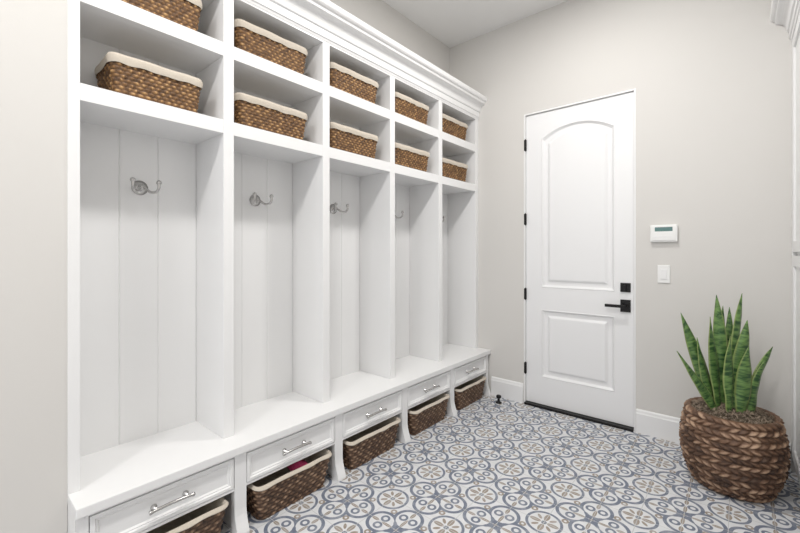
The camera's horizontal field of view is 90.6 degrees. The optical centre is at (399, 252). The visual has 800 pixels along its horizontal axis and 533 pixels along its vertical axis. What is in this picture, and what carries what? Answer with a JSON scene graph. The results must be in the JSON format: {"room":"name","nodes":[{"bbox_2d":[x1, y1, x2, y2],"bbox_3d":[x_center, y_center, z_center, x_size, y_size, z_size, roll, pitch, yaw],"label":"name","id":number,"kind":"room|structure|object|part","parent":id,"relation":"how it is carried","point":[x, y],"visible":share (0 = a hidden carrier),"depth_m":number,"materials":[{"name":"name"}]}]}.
{"room":"mudroom","nodes":[
{"label":"mudroom","id":0,"kind":"room"},
{"bbox_2d":[0,0,67,532],"bbox_3d":[-2.183,-0.360,0.625,0.455,3.260,2.500,0,0,41],"label":"wall","id":1,"kind":"structure","parent":0,"point":[33,33],"depth_m":1.35,"materials":[{"name":"white paint"}]},
{"bbox_2d":[329,0,449,73],"bbox_3d":[-0.528,-0.360,2.783,0.150,3.260,2.930,0,0,41],"label":"wall","id":2,"kind":"structure","parent":0,"point":[378,14],"depth_m":3.28,"materials":[{"name":"white paint"}]},
{"bbox_2d":[382,0,567,47],"bbox_3d":[-0.183,-2.040,1.014,3.200,0.100,5.700,0,0,41],"label":"ceiling","id":3,"kind":"structure","parent":0,"point":[453,23],"depth_m":3.30,"materials":[{"name":"white paint"}]},
{"bbox_2d":[220,395,799,532],"bbox_3d":[-0.183,1.320,1.014,3.200,0.100,5.700,0,0,41],"label":"floor","id":4,"kind":"structure","parent":0,"point":[510,466],"depth_m":2.11,"materials":[{"name":"tile"}]},
{"bbox_2d":[146,497,228,532],"bbox_3d":[-1.033,1.179,1.680,0.394,0.181,0.468,0,0,41],"label":"basket","id":5,"kind":"object","parent":4,"relation":"on","point":[208,518],"visible":0.29,"depth_m":1.70,"materials":[{"name":"wicker"}]},
{"bbox_2d":[68,0,490,532],"bbox_3d":[-0.300,-0.068,2.586,0.450,2.675,2.929,0,0,41],"label":"lockers","id":6,"kind":"object","parent":4,"relation":"on","point":[219,342],"visible":0.96,"depth_m":2.04,"materials":[{"name":"white paint"}]},
{"bbox_3d":[-1.095,1.087,1.363,0.058,0.366,0.037,0,0,41],"label":"bench leg","id":7,"kind":"part","parent":6,"relation":"part of","materials":[{"name":"white paint"}]},
{"bbox_2d":[130,177,161,194],"bbox_3d":[-1.178,-0.304,1.818,0.102,0.068,0.127,0,0,41],"label":"coat hook","id":8,"kind":"object","parent":6,"relation":"attached to","point":[138,187],"visible":1,"depth_m":1.83,"materials":[{"name":"grey metal"}]},
{"bbox_2d":[95,52,202,112],"bbox_3d":[-1.107,-0.707,1.757,0.271,0.167,0.366,0,0,41],"label":"storage basket","id":9,"kind":"object","parent":6,"relation":"on","point":[116,72],"visible":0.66,"depth_m":1.65,"materials":[{"name":"wicker"}]},
{"bbox_2d":[80,0,222,73],"bbox_3d":[-1.114,-0.954,1.749,0.308,0.063,0.530,0,0,41],"label":"shelf","id":10,"kind":"object","parent":6,"relation":"attached to","point":[118,26],"depth_m":1.71,"materials":[{"name":"white paint"}]},
{"bbox_2d":[80,83,222,143],"bbox_3d":[-1.114,-0.592,1.749,0.308,0.063,0.530,0,0,41],"label":"shelf","id":11,"kind":"object","parent":6,"relation":"attached to","point":[100,108],"depth_m":1.70,"materials":[{"name":"white paint"}]},
{"bbox_3d":[-0.945,0.986,1.527,0.029,0.023,0.024,0,0,41],"label":"pull post","id":12,"kind":"part","parent":6,"relation":"part of","materials":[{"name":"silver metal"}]},
{"bbox_2d":[121,0,201,30],"bbox_3d":[-1.107,-1.069,1.756,0.271,0.167,0.366,0,0,41],"label":"storage basket","id":13,"kind":"object","parent":6,"relation":"on","point":[186,13],"visible":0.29,"depth_m":1.73,"materials":[{"name":"wicker"}]},
{"bbox_3d":[-0.923,0.910,1.585,0.029,0.012,0.524,0,0,41],"label":"drawer rail","id":14,"kind":"part","parent":6,"relation":"part of","materials":[{"name":"white paint"}]},
{"bbox_3d":[-0.920,0.986,1.582,0.026,0.134,0.518,0,0,41],"label":"drawer","id":15,"kind":"part","parent":6,"relation":"part of","materials":[{"name":"white paint"}]},
{"bbox_3d":[-0.923,1.061,1.585,0.029,0.012,0.524,0,0,41],"label":"drawer rail","id":16,"kind":"part","parent":6,"relation":"part of","materials":[{"name":"white paint"}]},
{"bbox_3d":[-0.723,1.087,1.795,0.058,0.366,0.056,0,0,41],"label":"bench leg","id":17,"kind":"part","parent":6,"relation":"part of","materials":[{"name":"white paint"}]},
{"bbox_2d":[249,192,273,205],"bbox_3d":[-0.800,-0.304,2.257,0.102,0.068,0.127,0,0,41],"label":"coat hook","id":18,"kind":"object","parent":6,"relation":"attached to","point":[255,200],"visible":1,"depth_m":2.27,"materials":[{"name":"grey metal"}]},
{"bbox_2d":[234,92,306,139],"bbox_3d":[-0.749,-0.707,2.173,0.271,0.167,0.430,0,0,40],"label":"storage basket","id":19,"kind":"object","parent":6,"relation":"on","point":[252,111],"visible":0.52,"depth_m":2.06,"materials":[{"name":"wicker"}]},
{"bbox_2d":[234,19,307,73],"bbox_3d":[-0.749,-1.069,2.173,0.271,0.167,0.430,0,0,42],"label":"storage basket","id":20,"kind":"object","parent":6,"relation":"on","point":[248,37],"visible":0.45,"depth_m":2.06,"materials":[{"name":"wicker"}]},
{"bbox_2d":[234,47,322,105],"bbox_3d":[-0.736,-0.954,2.188,0.308,0.063,0.530,0,0,41],"label":"shelf","id":21,"kind":"object","parent":6,"relation":"attached to","point":[254,75],"depth_m":2.17,"materials":[{"name":"white paint"}]},
{"bbox_2d":[234,123,322,163],"bbox_3d":[-0.736,-0.592,2.188,0.308,0.063,0.530,0,0,41],"label":"shelf","id":22,"kind":"object","parent":6,"relation":"attached to","point":[249,142],"depth_m":2.16,"materials":[{"name":"white paint"}]},
{"bbox_3d":[-0.545,0.910,2.024,0.029,0.012,0.524,0,0,41],"label":"drawer rail","id":23,"kind":"part","parent":6,"relation":"part of","materials":[{"name":"white paint"}]},
{"bbox_3d":[-0.545,1.061,2.024,0.029,0.012,0.524,0,0,41],"label":"drawer rail","id":24,"kind":"part","parent":6,"relation":"part of","materials":[{"name":"white paint"}]},
{"bbox_3d":[-0.542,0.986,2.022,0.026,0.134,0.518,0,0,41],"label":"drawer","id":25,"kind":"part","parent":6,"relation":"part of","materials":[{"name":"white paint"}]},
{"bbox_3d":[-0.345,1.087,2.235,0.058,0.366,0.056,0,0,41],"label":"bench leg","id":26,"kind":"part","parent":6,"relation":"part of","materials":[{"name":"white paint"}]},
{"bbox_2d":[330,202,348,213],"bbox_3d":[-0.423,-0.304,2.696,0.102,0.068,0.127,0,0,41],"label":"coat hook","id":27,"kind":"object","parent":6,"relation":"attached to","point":[333,207],"visible":0.98,"depth_m":2.71,"materials":[{"name":"grey metal"}]},
{"bbox_2d":[330,122,377,157],"bbox_3d":[-0.371,-0.707,2.612,0.271,0.167,0.430,0,0,41],"label":"storage basket","id":28,"kind":"object","parent":6,"relation":"on","point":[345,138],"visible":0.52,"depth_m":2.51,"materials":[{"name":"wicker"}]},
{"bbox_2d":[330,62,378,103],"bbox_3d":[-0.371,-1.069,2.612,0.271,0.167,0.430,0,0,41],"label":"storage basket","id":29,"kind":"object","parent":6,"relation":"on","point":[342,78],"visible":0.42,"depth_m":2.51,"materials":[{"name":"wicker"}]},
{"bbox_2d":[330,86,389,127],"bbox_3d":[-0.358,-0.954,2.628,0.308,0.063,0.530,0,0,41],"label":"shelf","id":30,"kind":"object","parent":6,"relation":"attached to","point":[346,109],"depth_m":2.62,"materials":[{"name":"white paint"}]},
{"bbox_2d":[330,147,389,176],"bbox_3d":[-0.358,-0.592,2.628,0.308,0.063,0.530,0,0,41],"label":"shelf","id":31,"kind":"object","parent":6,"relation":"attached to","point":[342,163],"depth_m":2.60,"materials":[{"name":"white paint"}]},
{"bbox_3d":[-0.317,-1.317,2.600,0.399,0.175,2.929,0,0,41],"label":"crown moulding","id":32,"kind":"part","parent":6,"relation":"part of","materials":[{"name":"white paint"}]},
{"bbox_3d":[-0.167,0.910,2.464,0.029,0.012,0.524,0,0,41],"label":"drawer rail","id":33,"kind":"part","parent":6,"relation":"part of","materials":[{"name":"white paint"}]},
{"bbox_3d":[-0.167,1.061,2.464,0.029,0.012,0.524,0,0,41],"label":"drawer rail","id":34,"kind":"part","parent":6,"relation":"part of","materials":[{"name":"white paint"}]},
{"bbox_3d":[-0.164,0.986,2.461,0.026,0.134,0.518,0,0,41],"label":"drawer","id":35,"kind":"part","parent":6,"relation":"part of","materials":[{"name":"white paint"}]},
{"bbox_3d":[0.033,1.087,2.674,0.058,0.366,0.056,0,0,41],"label":"bench leg","id":36,"kind":"part","parent":6,"relation":"part of","materials":[{"name":"white paint"}]},
{"bbox_2d":[395,92,428,124],"bbox_3d":[0.007,-1.069,3.052,0.271,0.167,0.430,0,0,41],"label":"storage basket","id":37,"kind":"object","parent":6,"relation":"on","point":[406,106],"visible":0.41,"depth_m":2.95,"materials":[{"name":"wicker"}]},
{"bbox_2d":[395,142,429,171],"bbox_3d":[0.007,-0.707,3.052,0.271,0.167,0.430,0,0,42],"label":"storage basket","id":38,"kind":"object","parent":6,"relation":"on","point":[407,156],"visible":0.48,"depth_m":2.95,"materials":[{"name":"wicker"}]},
{"bbox_2d":[395,112,438,143],"bbox_3d":[0.020,-0.954,3.067,0.308,0.063,0.530,0,0,41],"label":"shelf","id":39,"kind":"object","parent":6,"relation":"attached to","point":[407,130],"depth_m":3.06,"materials":[{"name":"white paint"}]},
{"bbox_2d":[395,164,438,186],"bbox_3d":[0.020,-0.592,3.067,0.308,0.063,0.530,0,0,41],"label":"shelf","id":40,"kind":"object","parent":6,"relation":"attached to","point":[404,176],"depth_m":3.05,"materials":[{"name":"white paint"}]},
{"bbox_3d":[0.210,1.061,2.903,0.029,0.012,0.524,0,0,41],"label":"drawer rail","id":41,"kind":"part","parent":6,"relation":"part of","materials":[{"name":"white paint"}]},
{"bbox_3d":[0.214,0.986,2.900,0.026,0.134,0.518,0,0,41],"label":"drawer","id":42,"kind":"part","parent":6,"relation":"part of","materials":[{"name":"white paint"}]},
{"bbox_3d":[0.410,1.087,3.113,0.058,0.366,0.056,0,0,41],"label":"bench leg","id":43,"kind":"part","parent":6,"relation":"part of","materials":[{"name":"white paint"}]},
{"bbox_2d":[442,157,467,181],"bbox_3d":[0.385,-0.707,3.491,0.271,0.167,0.430,0,0,42],"label":"storage basket","id":44,"kind":"object","parent":6,"relation":"on","point":[452,169],"visible":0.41,"depth_m":3.39,"materials":[{"name":"wicker"}]},
{"bbox_2d":[442,113,467,140],"bbox_3d":[0.385,-1.069,3.491,0.271,0.167,0.430,0,0,41],"label":"storage basket","id":45,"kind":"object","parent":6,"relation":"on","point":[450,125],"visible":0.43,"depth_m":3.39,"materials":[{"name":"wicker"}]},
{"bbox_2d":[442,131,474,156],"bbox_3d":[0.398,-0.954,3.506,0.308,0.063,0.530,0,0,41],"label":"shelf","id":46,"kind":"object","parent":6,"relation":"attached to","point":[452,146],"depth_m":3.49,"materials":[{"name":"white paint"}]},
{"bbox_2d":[442,176,474,194],"bbox_3d":[0.398,-0.592,3.506,0.308,0.063,0.530,0,0,41],"label":"shelf","id":47,"kind":"object","parent":6,"relation":"attached to","point":[450,186],"depth_m":3.49,"materials":[{"name":"white paint"}]},
{"bbox_3d":[0.588,1.061,3.342,0.029,0.012,0.524,0,0,41],"label":"drawer rail","id":48,"kind":"part","parent":6,"relation":"part of","materials":[{"name":"white paint"}]},
{"bbox_3d":[0.592,0.986,3.340,0.026,0.134,0.518,0,0,41],"label":"drawer","id":49,"kind":"part","parent":6,"relation":"part of","materials":[{"name":"white paint"}]},
{"bbox_3d":[0.781,1.087,3.544,0.058,0.366,0.032,0,0,41],"label":"bench leg","id":50,"kind":"part","parent":6,"relation":"part of","materials":[{"name":"white paint"}]},
{"bbox_2d":[246,448,331,519],"bbox_3d":[-0.655,1.179,2.120,0.394,0.181,0.467,0,0,41],"label":"basket","id":51,"kind":"object","parent":4,"relation":"on","point":[268,495],"visible":0.52,"depth_m":1.99,"materials":[{"name":"wicker"}]},
{"bbox_2d":[343,416,400,469],"bbox_3d":[-0.277,1.179,2.558,0.394,0.181,0.468,0,0,41],"label":"basket","id":52,"kind":"object","parent":4,"relation":"on","point":[362,447],"visible":0.38,"depth_m":2.43,"materials":[{"name":"wicker"}]},
{"bbox_2d":[408,393,449,434],"bbox_3d":[0.100,1.179,2.998,0.394,0.181,0.467,0,0,41],"label":"basket","id":53,"kind":"object","parent":4,"relation":"on","point":[422,416],"visible":0.44,"depth_m":2.87,"materials":[{"name":"wicker"}]},
{"bbox_2d":[454,375,486,409],"bbox_3d":[0.478,1.179,3.437,0.394,0.181,0.468,0,0,41],"label":"basket","id":54,"kind":"object","parent":4,"relation":"on","point":[465,394],"visible":0.47,"depth_m":3.31,"materials":[{"name":"wicker"}]},
{"bbox_2d":[495,394,501,403],"bbox_3d":[0.836,1.237,3.357,0.052,0.066,0.052,0,0,41],"label":"door stop","id":55,"kind":"object","parent":4,"relation":"on","point":[498,396],"visible":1,"depth_m":3.34,"materials":[{"name":"black metal"}]},
{"bbox_2d":[524,400,633,431],"bbox_3d":[1.373,1.261,3.096,0.803,0.018,0.085,0,0,41],"label":"threshold","id":56,"kind":"object","parent":4,"relation":"on","point":[561,411],"visible":0.65,"depth_m":3.04,"materials":[{"name":"black metal"}]},
{"bbox_2d":[677,294,790,502],"bbox_3d":[1.818,0.747,2.175,0.476,1.045,0.474,0,0,41],"label":"potted snake plant","id":57,"kind":"object","parent":4,"relation":"on","point":[734,447],"visible":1,"depth_m":2.10,"materials":[{"name":"green plant"}]},
{"bbox_3d":[1.818,1.065,2.175,0.472,0.411,0.470,0,0,41],"label":"woven pot","id":58,"kind":"part","parent":57,"relation":"part of","materials":[{"name":"wicker"}]},
{"bbox_2d":[770,0,799,484],"bbox_3d":[1.770,-0.068,1.498,0.468,2.675,1.879,0,0,41],"label":"storage cabinet","id":59,"kind":"object","parent":4,"relation":"on","point":[786,13],"visible":1,"depth_m":2.20,"materials":[{"name":"white paint"}]},
{"bbox_3d":[1.764,-1.317,1.502,0.454,0.175,1.879,0,0,41],"label":"crown moulding","id":60,"kind":"part","parent":59,"relation":"part of","materials":[{"name":"white paint"}]},
{"bbox_3d":[2.067,-1.190,2.043,0.019,0.060,0.468,0,0,41],"label":"door rail","id":61,"kind":"part","parent":59,"relation":"part of","materials":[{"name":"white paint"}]},
{"bbox_3d":[2.067,-0.035,2.043,0.019,0.060,0.468,0,0,41],"label":"door rail","id":62,"kind":"part","parent":59,"relation":"part of","materials":[{"name":"white paint"}]},
{"bbox_3d":[2.067,0.045,2.043,0.019,0.060,0.468,0,0,41],"label":"door rail","id":63,"kind":"part","parent":59,"relation":"part of","materials":[{"name":"white paint"}]},
{"bbox_3d":[2.067,1.140,2.043,0.019,0.060,0.468,0,0,41],"label":"door rail","id":64,"kind":"part","parent":59,"relation":"part of","materials":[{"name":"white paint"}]},
{"bbox_3d":[2.071,-0.613,2.040,0.009,1.095,0.468,0,0,41],"label":"door panel","id":65,"kind":"part","parent":59,"relation":"part of","materials":[{"name":"white paint"}]},
{"bbox_3d":[2.071,0.593,2.040,0.009,1.035,0.468,0,0,41],"label":"door panel","id":66,"kind":"part","parent":59,"relation":"part of","materials":[{"name":"white paint"}]},
{"bbox_2d":[450,0,795,471],"bbox_3d":[1.515,-0.360,3.057,2.890,3.260,0.150,0,0,41],"label":"wall","id":67,"kind":"structure","parent":0,"point":[712,79],"depth_m":2.67,"materials":[{"name":"white paint"}]},
{"bbox_2d":[491,376,523,402],"bbox_3d":[0.931,1.188,3.449,0.294,0.165,0.016,0,0,41],"label":"baseboard","id":68,"kind":"structure","parent":67,"relation":"attached to","point":[508,389],"depth_m":3.44,"materials":[{"name":"white paint"}]},
{"bbox_2d":[524,115,525,401],"bbox_3d":[1.100,0.049,3.405,0.012,2.442,0.143,0,0,41],"label":"door frame","id":69,"kind":"structure","parent":67,"relation":"attached to","point":[524,115],"depth_m":3.35,"materials":[{"name":"white paint"}]},
{"bbox_2d":[524,140,526,150],"bbox_3d":[1.061,-0.910,3.351,0.018,0.090,0.015,0,0,41],"label":"hinge leaf","id":70,"kind":"object","parent":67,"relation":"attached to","point":[525,141],"visible":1,"depth_m":3.35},
{"bbox_2d":[524,214,526,224],"bbox_3d":[1.061,-0.285,3.351,0.018,0.090,0.015,0,0,41],"label":"hinge leaf","id":71,"kind":"object","parent":67,"relation":"attached to","point":[525,215],"visible":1,"depth_m":3.35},
{"bbox_2d":[524,288,526,298],"bbox_3d":[1.061,0.345,3.351,0.018,0.090,0.015,0,0,41],"label":"hinge leaf","id":72,"kind":"object","parent":67,"relation":"attached to","point":[525,290],"visible":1,"depth_m":3.35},
{"bbox_2d":[524,362,526,372],"bbox_3d":[1.061,0.970,3.351,0.018,0.090,0.015,0,0,41],"label":"hinge leaf","id":73,"kind":"object","parent":67,"relation":"attached to","point":[525,364],"visible":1,"depth_m":3.35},
{"bbox_2d":[525,89,633,115],"bbox_3d":[1.409,0.049,3.139,0.803,2.442,0.143,0,0,41],"label":"door frame","id":74,"kind":"structure","parent":67,"relation":"in","point":[630,90],"depth_m":3.05,"materials":[{"name":"white paint"}]},
{"bbox_2d":[526,92,633,426],"bbox_3d":[1.383,0.046,3.108,0.796,2.404,0.038,0,0,41],"label":"door slab","id":75,"kind":"structure","parent":74,"relation":"attached to","point":[580,157],"depth_m":3.07,"materials":[{"name":"white paint"}]},
{"bbox_2d":[620,299,630,312],"bbox_3d":[1.632,0.383,2.867,0.066,0.090,0.011,0,0,41],"label":"rosette","id":76,"kind":"object","parent":75,"relation":"attached to","point":[622,302],"visible":0.94,"depth_m":2.86,"materials":[{"name":"black metal"}]},
{"bbox_2d":[605,304,625,307],"bbox_3d":[1.557,0.383,2.865,0.138,0.022,0.014,0,0,41],"label":"lever","id":77,"kind":"object","parent":76,"relation":"attached to","point":[606,305],"visible":1,"depth_m":2.86,"materials":[{"name":"black metal"}]},
{"bbox_2d":[620,283,630,291],"bbox_3d":[1.632,0.250,2.867,0.066,0.066,0.011,0,0,41],"label":"plate","id":78,"kind":"object","parent":75,"relation":"attached to","point":[628,285],"visible":1,"depth_m":2.86,"materials":[{"name":"black metal"}]},
{"bbox_2d":[634,88,635,430],"bbox_3d":[1.718,0.049,2.873,0.012,2.442,0.143,0,0,41],"label":"door frame","id":79,"kind":"structure","parent":67,"relation":"attached to","point":[635,88],"depth_m":2.82,"materials":[{"name":"white paint"}]},
{"bbox_2d":[650,224,677,241],"bbox_3d":[1.796,-0.134,2.696,0.157,0.117,0.030,0,0,41],"label":"alarm keypad","id":80,"kind":"object","parent":67,"relation":"attached to","point":[658,233],"visible":1,"depth_m":2.68,"materials":[{"name":"white plastic"}]},
{"bbox_2d":[658,265,669,282],"bbox_3d":[1.801,0.144,2.704,0.072,0.122,0.011,0,0,41],"label":"light switch","id":81,"kind":"object","parent":67,"relation":"attached to","point":[663,270],"visible":1,"depth_m":2.70,"materials":[{"name":"white plastic"}]},
{"bbox_2d":[636,408,790,471],"bbox_3d":[1.972,1.188,2.554,0.781,0.165,0.016,0,0,41],"label":"baseboard","id":82,"kind":"structure","parent":67,"relation":"attached to","point":[665,427],"depth_m":2.71,"materials":[{"name":"white paint"}]}
]}

